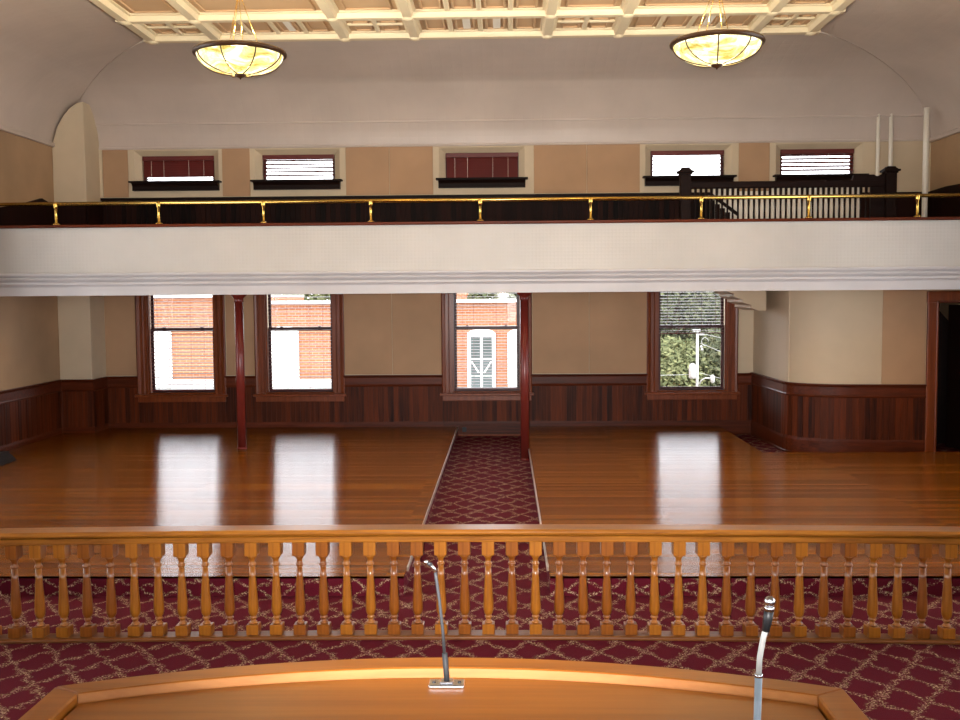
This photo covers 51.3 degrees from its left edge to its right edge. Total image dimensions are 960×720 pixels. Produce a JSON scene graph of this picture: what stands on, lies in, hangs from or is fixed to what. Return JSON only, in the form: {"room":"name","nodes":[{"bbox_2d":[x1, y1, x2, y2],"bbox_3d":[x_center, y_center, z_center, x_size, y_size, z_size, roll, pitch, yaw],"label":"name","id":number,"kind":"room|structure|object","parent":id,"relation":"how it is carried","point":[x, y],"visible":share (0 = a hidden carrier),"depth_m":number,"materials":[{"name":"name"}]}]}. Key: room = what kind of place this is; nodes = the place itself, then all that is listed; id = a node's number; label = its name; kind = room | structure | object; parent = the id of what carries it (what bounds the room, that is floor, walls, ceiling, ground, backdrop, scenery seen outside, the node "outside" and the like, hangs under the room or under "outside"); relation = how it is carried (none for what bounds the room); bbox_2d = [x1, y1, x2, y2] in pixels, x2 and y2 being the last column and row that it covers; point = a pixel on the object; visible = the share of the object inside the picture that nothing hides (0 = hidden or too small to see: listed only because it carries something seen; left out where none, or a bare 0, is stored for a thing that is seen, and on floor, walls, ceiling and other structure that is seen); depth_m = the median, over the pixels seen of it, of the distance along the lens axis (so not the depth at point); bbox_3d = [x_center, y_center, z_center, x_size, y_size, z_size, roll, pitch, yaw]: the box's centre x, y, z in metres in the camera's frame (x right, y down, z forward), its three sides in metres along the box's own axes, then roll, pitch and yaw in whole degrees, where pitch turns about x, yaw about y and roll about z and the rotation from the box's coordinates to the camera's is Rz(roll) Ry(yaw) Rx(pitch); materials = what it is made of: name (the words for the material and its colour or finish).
{"room":"courtroom","nodes":[
{"label":"courtroom","id":0,"kind":"room"},
{"bbox_2d":[0,130,59,390],"bbox_3d":[-7.387,-1.297,6.913,0.300,6.600,20.400,0,4,1],"label":"wall","id":1,"kind":"structure","parent":0,"point":[29,330],"depth_m":15.48,"materials":[{"name":"beige paint"}]},
{"bbox_2d":[0,377,108,450],"bbox_3d":[-6.920,1.470,7.082,0.595,1.050,20.400,0,4,1],"label":"trim","id":2,"kind":"structure","parent":1,"relation":"attached to","point":[29,414],"depth_m":16.23,"materials":[{"name":"brown wood"}]},
{"bbox_2d":[52,102,105,378],"bbox_3d":[-6.721,-1.443,16.812,0.540,5.598,0.600,0,4,1],"label":"wall","id":3,"kind":"structure","parent":0,"point":[76,177],"depth_m":16.56,"materials":[{"name":"beige paint"}]},
{"bbox_2d":[88,0,854,44],"bbox_3d":[-0.221,-4.227,6.356,10.450,0.245,17.020,0,4,1],"label":"ceiling","id":4,"kind":"structure","parent":0,"point":[155,22],"depth_m":13.46,"materials":[{"name":"paint"}]},
{"bbox_2d":[192,0,286,79],"bbox_3d":[-2.567,-3.755,10.645,0.990,1.518,0.990,0,4,1],"label":"pendant lamp","id":5,"kind":"object","parent":4,"relation":"hanging from","point":[242,58],"visible":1,"depth_m":10.40,"materials":[{"name":"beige glass"}]},
{"bbox_2d":[0,0,959,149],"bbox_3d":[-0.006,-3.553,6.593,14.519,1.297,20.415,0,4,1],"label":"cove","id":6,"kind":"object","parent":4,"relation":"attached to","point":[901,58],"visible":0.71,"depth_m":16.10,"materials":[{"name":"painted plaster"}]},
{"bbox_2d":[283,16,715,30],"bbox_3d":[0.254,-4.718,13.971,5.975,0.020,0.550,0,4,1],"label":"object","id":7,"kind":"object","parent":4,"relation":"in","point":[665,21],"depth_m":14.03,"materials":[{"name":"white paint"}]},
{"bbox_2d":[669,0,765,69],"bbox_3d":[2.496,-3.804,10.517,0.990,1.478,0.990,0,4,1],"label":"pendant lamp","id":8,"kind":"object","parent":4,"relation":"hanging from","point":[716,48],"visible":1,"depth_m":10.27,"materials":[{"name":"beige glass"}]},
{"bbox_2d":[0,435,959,719],"bbox_3d":[0.035,2.078,6.951,15.100,0.250,21.000,0,4,1],"label":"floor","id":9,"kind":"structure","parent":0,"point":[485,480],"depth_m":6.95,"materials":[{"name":"red carpet"}]},
{"bbox_2d":[0,426,457,595],"bbox_3d":[-3.757,1.528,12.624,6.551,0.168,9.105,0,4,1],"label":"wooden platform","id":10,"kind":"object","parent":9,"relation":"on","point":[110,477],"visible":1,"depth_m":11.44,"materials":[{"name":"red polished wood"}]},
{"bbox_2d":[0,451,15,465],"bbox_3d":[-6.703,1.343,13.585,0.585,0.135,0.520,0,4,1],"label":"wooden block","id":11,"kind":"object","parent":10,"relation":"on","point":[6,457],"visible":1,"depth_m":13.65,"materials":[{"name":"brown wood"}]},
{"bbox_2d":[231,295,246,449],"bbox_3d":[-3.521,-0.090,14.666,0.250,2.810,0.250,0,4,1],"label":"column","id":12,"kind":"structure","parent":10,"relation":"on","point":[238,299],"depth_m":14.64,"materials":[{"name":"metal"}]},
{"bbox_2d":[0,524,959,644],"bbox_3d":[0.057,1.563,6.918,9.766,0.783,0.401,0,4,1],"label":"balustrade","id":13,"kind":"object","parent":9,"relation":"on","point":[824,536],"visible":1,"depth_m":6.96,"materials":[{"name":"brown wood"}]},
{"bbox_2d":[517,292,532,460],"bbox_3d":[0.646,-0.028,14.467,0.250,2.970,0.250,0,4,1],"label":"column","id":14,"kind":"structure","parent":9,"relation":"on","point":[524,297],"depth_m":14.44,"materials":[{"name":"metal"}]},
{"bbox_2d":[528,426,959,595],"bbox_3d":[4.032,1.484,12.430,6.756,0.168,9.105,0,4,1],"label":"wooden platform","id":15,"kind":"object","parent":9,"relation":"on","point":[691,475],"visible":0.68,"depth_m":10.99,"materials":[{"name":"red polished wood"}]},
{"bbox_2d":[102,141,930,391],"bbox_3d":[0.264,-2.013,17.067,15.100,6.600,0.354,0,4,1],"label":"wall","id":16,"kind":"structure","parent":0,"point":[573,332],"depth_m":16.93,"materials":[{"name":"beige paint"}]},
{"bbox_2d":[99,150,103,197],"bbox_3d":[-6.432,-3.161,16.978,0.050,0.800,0.030,0,4,1],"label":"trim","id":17,"kind":"structure","parent":16,"relation":"attached to","point":[100,151],"depth_m":16.97,"materials":[{"name":"beige paint"}]},
{"bbox_2d":[128,150,221,190],"bbox_3d":[-5.145,-3.214,17.043,1.540,0.680,0.510,0,4,1],"label":"window","id":18,"kind":"structure","parent":16,"relation":"in","point":[139,184],"depth_m":16.90,"materials":[{"name":"beige paint"}]},
{"bbox_2d":[142,156,213,179],"bbox_3d":[-5.145,-3.279,17.073,1.224,0.395,0.062,0,4,1],"label":"window blind","id":19,"kind":"object","parent":18,"relation":"attached to","point":[154,166],"visible":1,"depth_m":17.07,"materials":[{"name":"red fabric"}]},
{"bbox_2d":[135,295,227,401],"bbox_3d":[-5.125,-0.464,17.202,1.600,2.370,0.310,0,4,1],"label":"window","id":20,"kind":"structure","parent":16,"relation":"in","point":[144,357],"depth_m":17.15,"materials":[{"name":"brown wood"}]},
{"bbox_2d":[149,295,214,390],"bbox_3d":[-5.126,-0.518,17.192,1.100,2.100,0.062,0,4,1],"label":"window blind","id":21,"kind":"object","parent":20,"relation":"attached to","point":[203,297],"visible":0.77,"depth_m":17.21,"materials":[{"name":"white plastic"}]},
{"bbox_2d":[250,149,342,189],"bbox_3d":[-3.086,-3.226,16.992,1.540,0.680,0.510,0,4,1],"label":"window","id":22,"kind":"structure","parent":16,"relation":"in","point":[260,182],"depth_m":16.88,"materials":[{"name":"beige paint"}]},
{"bbox_2d":[262,154,334,178],"bbox_3d":[-3.085,-3.273,17.023,1.224,0.430,0.062,0,4,1],"label":"window blind","id":23,"kind":"object","parent":22,"relation":"attached to","point":[322,157],"visible":0.76,"depth_m":17.01,"materials":[{"name":"white paint"}]},
{"bbox_2d":[253,294,346,401],"bbox_3d":[-3.086,-0.476,17.151,1.600,2.370,0.310,0,4,1],"label":"window","id":24,"kind":"structure","parent":16,"relation":"in","point":[263,393],"depth_m":17.10,"materials":[{"name":"brown wood"}]},
{"bbox_2d":[268,294,332,389],"bbox_3d":[-3.087,-0.530,17.142,1.100,2.100,0.062,0,4,1],"label":"window blind","id":25,"kind":"object","parent":24,"relation":"attached to","point":[286,311],"visible":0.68,"depth_m":17.16,"materials":[{"name":"white plastic"}]},
{"bbox_2d":[106,373,751,435],"bbox_3d":[-0.900,0.775,17.086,11.060,1.050,0.055,0,4,1],"label":"wainscoting","id":26,"kind":"structure","parent":16,"relation":"attached to","point":[558,399],"depth_m":17.08,"materials":[{"name":"brown wood"}]},
{"bbox_2d":[0,217,959,295],"bbox_3d":[0.224,-1.527,15.337,14.500,0.995,3.120,0,4,1],"label":"balcony","id":27,"kind":"object","parent":16,"relation":"attached to","point":[881,253],"visible":1,"depth_m":13.83,"materials":[{"name":"paint"}]},
{"bbox_2d":[0,193,959,224],"bbox_3d":[0.183,-2.084,13.844,14.460,0.320,0.100,0,4,1],"label":"brass rail","id":28,"kind":"object","parent":27,"relation":"on","point":[590,200],"visible":1,"depth_m":13.82,"materials":[{"name":"gold metal"}]},
{"bbox_2d":[712,291,765,310],"bbox_3d":[4.061,-1.214,15.910,0.700,0.840,1.100,0,4,1],"label":"stair underside","id":29,"kind":"structure","parent":27,"relation":"attached to","point":[743,300],"depth_m":15.38,"materials":[{"name":"beige paint"}]},
{"bbox_2d":[676,166,900,218],"bbox_3d":[4.537,-2.246,14.778,3.230,1.200,0.230,0,4,1],"label":"balustrade","id":30,"kind":"object","parent":27,"relation":"on","point":[885,183],"visible":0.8,"depth_m":14.73,"materials":[{"name":"black wood"}]},
{"bbox_2d":[875,114,879,175],"bbox_3d":[6.589,-2.925,16.588,0.058,2.290,0.060,0,4,1],"label":"pipe","id":31,"kind":"object","parent":27,"relation":"on","point":[878,117],"visible":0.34,"depth_m":16.53,"materials":[{"name":"beige metal"}]},
{"bbox_2d":[888,113,892,165],"bbox_3d":[6.799,-2.926,16.583,0.062,2.290,0.064,0,4,1],"label":"pipe","id":32,"kind":"object","parent":27,"relation":"on","point":[890,155],"visible":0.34,"depth_m":16.51,"materials":[{"name":"white metal"}]},
{"bbox_2d":[921,107,929,216],"bbox_3d":[7.157,-2.896,16.075,0.088,2.290,0.090,0,4,1],"label":"pipe","id":33,"kind":"object","parent":27,"relation":"on","point":[926,119],"visible":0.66,"depth_m":16.02,"materials":[{"name":"white metal"}]},
{"bbox_2d":[0,184,959,225],"bbox_3d":[0.221,-2.170,15.366,14.500,1.035,3.050,0,4,1],"label":"balcony railing","id":34,"kind":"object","parent":16,"relation":"attached to","point":[937,206],"depth_m":16.84,"materials":[{"name":"black wood"}]},
{"bbox_2d":[436,147,527,187],"bbox_3d":[0.033,-3.244,16.914,1.540,0.680,0.510,0,4,1],"label":"window","id":35,"kind":"structure","parent":16,"relation":"in","point":[443,181],"depth_m":16.78,"materials":[{"name":"beige paint"}]},
{"bbox_2d":[446,152,517,177],"bbox_3d":[0.034,-3.279,16.946,1.224,0.454,0.062,0,4,1],"label":"window blind","id":36,"kind":"object","parent":35,"relation":"attached to","point":[459,165],"visible":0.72,"depth_m":16.94,"materials":[{"name":"red fabric"}]},
{"bbox_2d":[440,293,533,400],"bbox_3d":[0.113,-0.494,17.071,1.600,2.370,0.310,0,4,1],"label":"window","id":37,"kind":"structure","parent":16,"relation":"in","point":[448,300],"depth_m":17.03,"materials":[{"name":"brown wood"}]},
{"bbox_2d":[455,293,518,388],"bbox_3d":[0.112,-0.548,17.062,1.100,2.100,0.062,0,4,1],"label":"window blind","id":38,"kind":"object","parent":37,"relation":"attached to","point":[473,302],"visible":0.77,"depth_m":17.07,"materials":[{"name":"white plastic"}]},
{"bbox_2d":[458,434,519,435],"bbox_3d":[0.205,1.280,17.061,1.145,0.030,0.033,0,4,1],"label":"trim","id":39,"kind":"structure","parent":16,"relation":"attached to","point":[459,434],"depth_m":17.05,"materials":[{"name":"brown wood"}]},
{"bbox_2d":[642,144,736,185],"bbox_3d":[3.492,-3.264,16.828,1.540,0.680,0.510,0,4,1],"label":"window","id":40,"kind":"structure","parent":16,"relation":"in","point":[726,175],"depth_m":16.74,"materials":[{"name":"beige paint"}]},
{"bbox_2d":[651,150,723,174],"bbox_3d":[3.493,-3.311,16.859,1.224,0.430,0.062,0,4,1],"label":"window blind","id":41,"kind":"object","parent":40,"relation":"attached to","point":[689,152],"visible":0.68,"depth_m":16.84,"materials":[{"name":"white paint"}]},
{"bbox_2d":[645,292,739,399],"bbox_3d":[3.592,-0.514,16.985,1.600,2.370,0.310,0,4,1],"label":"window","id":42,"kind":"structure","parent":16,"relation":"in","point":[729,338],"depth_m":16.93,"materials":[{"name":"brown wood"}]},
{"bbox_2d":[659,291,723,333],"bbox_3d":[3.588,-1.032,16.945,1.100,1.170,0.062,0,4,1],"label":"window blind","id":43,"kind":"object","parent":42,"relation":"attached to","point":[667,292],"visible":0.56,"depth_m":16.96,"materials":[{"name":"white plastic"}]},
{"bbox_2d":[773,143,868,180],"bbox_3d":[5.662,-3.276,16.774,1.540,0.680,0.510,0,4,1],"label":"window","id":44,"kind":"structure","parent":16,"relation":"in","point":[857,156],"depth_m":16.69,"materials":[{"name":"beige paint"}]},
{"bbox_2d":[780,149,853,173],"bbox_3d":[5.662,-3.323,16.805,1.224,0.430,0.062,0,4,1],"label":"window blind","id":45,"kind":"object","parent":44,"relation":"attached to","point":[784,152],"visible":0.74,"depth_m":16.79,"materials":[{"name":"white paint"}]},
{"bbox_2d":[753,290,926,383],"bbox_3d":[5.140,-0.121,15.400,1.243,2.970,3.049,-3,5,-37],"label":"wall","id":46,"kind":"structure","parent":0,"point":[804,336],"depth_m":14.60,"materials":[{"name":"beige paint"}]},
{"bbox_2d":[750,372,926,451],"bbox_3d":[5.081,0.836,15.405,1.182,1.060,3.119,-3,5,-37],"label":"wainscoting","id":47,"kind":"structure","parent":46,"relation":"attached to","point":[787,416],"depth_m":14.66,"materials":[{"name":"brown wood"}]},
{"bbox_2d":[925,289,959,383],"bbox_3d":[6.965,-0.081,14.569,1.000,2.970,0.180,0,4,1],"label":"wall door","id":48,"kind":"structure","parent":46,"relation":"in","point":[937,289],"depth_m":14.43,"materials":[{"name":"beige paint"}]},
{"bbox_2d":[925,291,959,451],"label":"door","id":49,"kind":"structure","parent":48,"relation":"attached to","point":[942,400],"depth_m":15.15,"materials":[{"name":"brown wood"}]},
{"bbox_2d":[930,132,959,319],"bbox_3d":[7.408,-1.381,6.544,0.300,6.600,20.400,0,4,1],"label":"wall","id":50,"kind":"structure","parent":0,"point":[945,152],"depth_m":16.08,"materials":[{"name":"beige paint"}]},
{"bbox_3d":[0.005,2.052,-0.267,9.000,0.740,6.000,0,4,1],"label":"floor","id":51,"kind":"structure","parent":0,"visible":0},
{"bbox_2d":[19,657,868,719],"bbox_3d":[-0.083,1.146,1.884,1.757,0.790,1.106,0,4,1],"label":"desk","id":52,"kind":"object","parent":51,"relation":"on","point":[376,688],"visible":0.95,"depth_m":2.22,"materials":[{"name":"brown wood"}]},
{"bbox_2d":[424,560,464,687],"bbox_3d":[-0.081,0.597,2.271,0.090,0.291,0.038,0,4,1],"label":"gooseneck microphone","id":53,"kind":"object","parent":52,"relation":"on","point":[446,682],"visible":1,"depth_m":2.27,"materials":[{"name":"grey metal"}]},
{"bbox_2d":[753,596,774,719],"bbox_3d":[0.479,0.587,1.731,0.064,0.373,0.064,0,4,1],"label":"gooseneck microphone","id":54,"kind":"object","parent":52,"relation":"on","point":[769,601],"visible":1,"depth_m":1.72,"materials":[{"name":"grey metal"}]},
{"label":"outside","id":55,"kind":"structure","parent":0,"visible":0},
{"bbox_3d":[1.737,2.616,69.044,120.000,0.200,102.500,0,4,1],"label":"ground","id":56,"kind":"structure","parent":55,"visible":0},
{"bbox_2d":[154,295,303,379],"bbox_3d":[-12.216,1.029,38.359,8.650,7.150,12.200,0,4,1],"label":"brick building","id":57,"kind":"structure","parent":56,"relation":"on","point":[178,297],"depth_m":32.24,"materials":[{"name":"orange brick"}]},
{"bbox_2d":[271,294,329,299],"bbox_3d":[-8.951,-0.996,52.257,8.528,9.360,8.724,0,4,14],"label":"tree","id":58,"kind":"object","parent":56,"relation":"on","point":[311,296],"visible":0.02,"depth_m":49.23,"materials":[{"name":"green plant"}]},
{"bbox_2d":[271,293,516,386],"bbox_3d":[-1.920,0.793,38.131,11.850,7.500,12.320,0,4,1],"label":"brick building","id":59,"kind":"structure","parent":56,"relation":"on","point":[510,318],"depth_m":32.08,"materials":[{"name":"orange brick"}]},
{"bbox_2d":[155,379,330,388],"bbox_3d":[-10.060,1.004,31.568,11.500,0.650,1.360,0,4,1],"label":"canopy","id":60,"kind":"object","parent":59,"relation":"attached to","point":[274,384],"visible":0.11,"depth_m":30.93,"materials":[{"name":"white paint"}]},
{"bbox_2d":[467,293,515,298],"bbox_3d":[0.045,-1.468,51.959,8.822,10.206,8.505,-4,5,-45],"label":"tree","id":61,"kind":"object","parent":56,"relation":"on","point":[470,295],"visible":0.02,"depth_m":49.14,"materials":[{"name":"green plant"}]},
{"bbox_2d":[660,335,719,386],"bbox_3d":[7.622,1.532,43.017,5.646,5.284,5.596,-1,4,-7],"label":"tree","id":62,"kind":"object","parent":56,"relation":"on","point":[671,378],"visible":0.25,"depth_m":41.47,"materials":[{"name":"green plant"}]},
{"bbox_2d":[660,291,720,371],"bbox_3d":[8.616,-1.724,47.640,9.187,11.151,9.015,-2,4,-23],"label":"tree","id":63,"kind":"object","parent":56,"relation":"on","point":[675,316],"visible":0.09,"depth_m":45.14,"materials":[{"name":"green plant"}]},
{"bbox_2d":[660,329,720,385],"bbox_3d":[7.608,1.762,35.881,5.602,5.720,0.408,0,4,1],"label":"utility pole","id":64,"kind":"object","parent":56,"relation":"on","point":[693,369],"visible":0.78,"depth_m":35.80,"materials":[{"name":"white metal"}]},
{"bbox_2d":[710,375,714,382],"bbox_3d":[8.296,0.677,35.677,0.180,0.300,0.176,0,4,1],"label":"street light","id":65,"kind":"object","parent":64,"relation":"attached to","point":[712,378],"depth_m":35.61,"materials":[{"name":"white glass"}]},
{"bbox_2d":[664,291,720,329],"bbox_3d":[12.069,-3.848,59.554,12.081,13.792,11.859,-4,5,-42],"label":"tree","id":66,"kind":"object","parent":56,"relation":"on","point":[696,291],"visible":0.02,"depth_m":56.34,"materials":[{"name":"green plant"}]},
{"bbox_2d":[675,328,720,385],"bbox_3d":[10.675,1.294,42.988,5.214,5.714,5.153,-1,4,-7],"label":"tree","id":67,"kind":"object","parent":56,"relation":"on","point":[716,344],"visible":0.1,"depth_m":41.86,"materials":[{"name":"green plant"}]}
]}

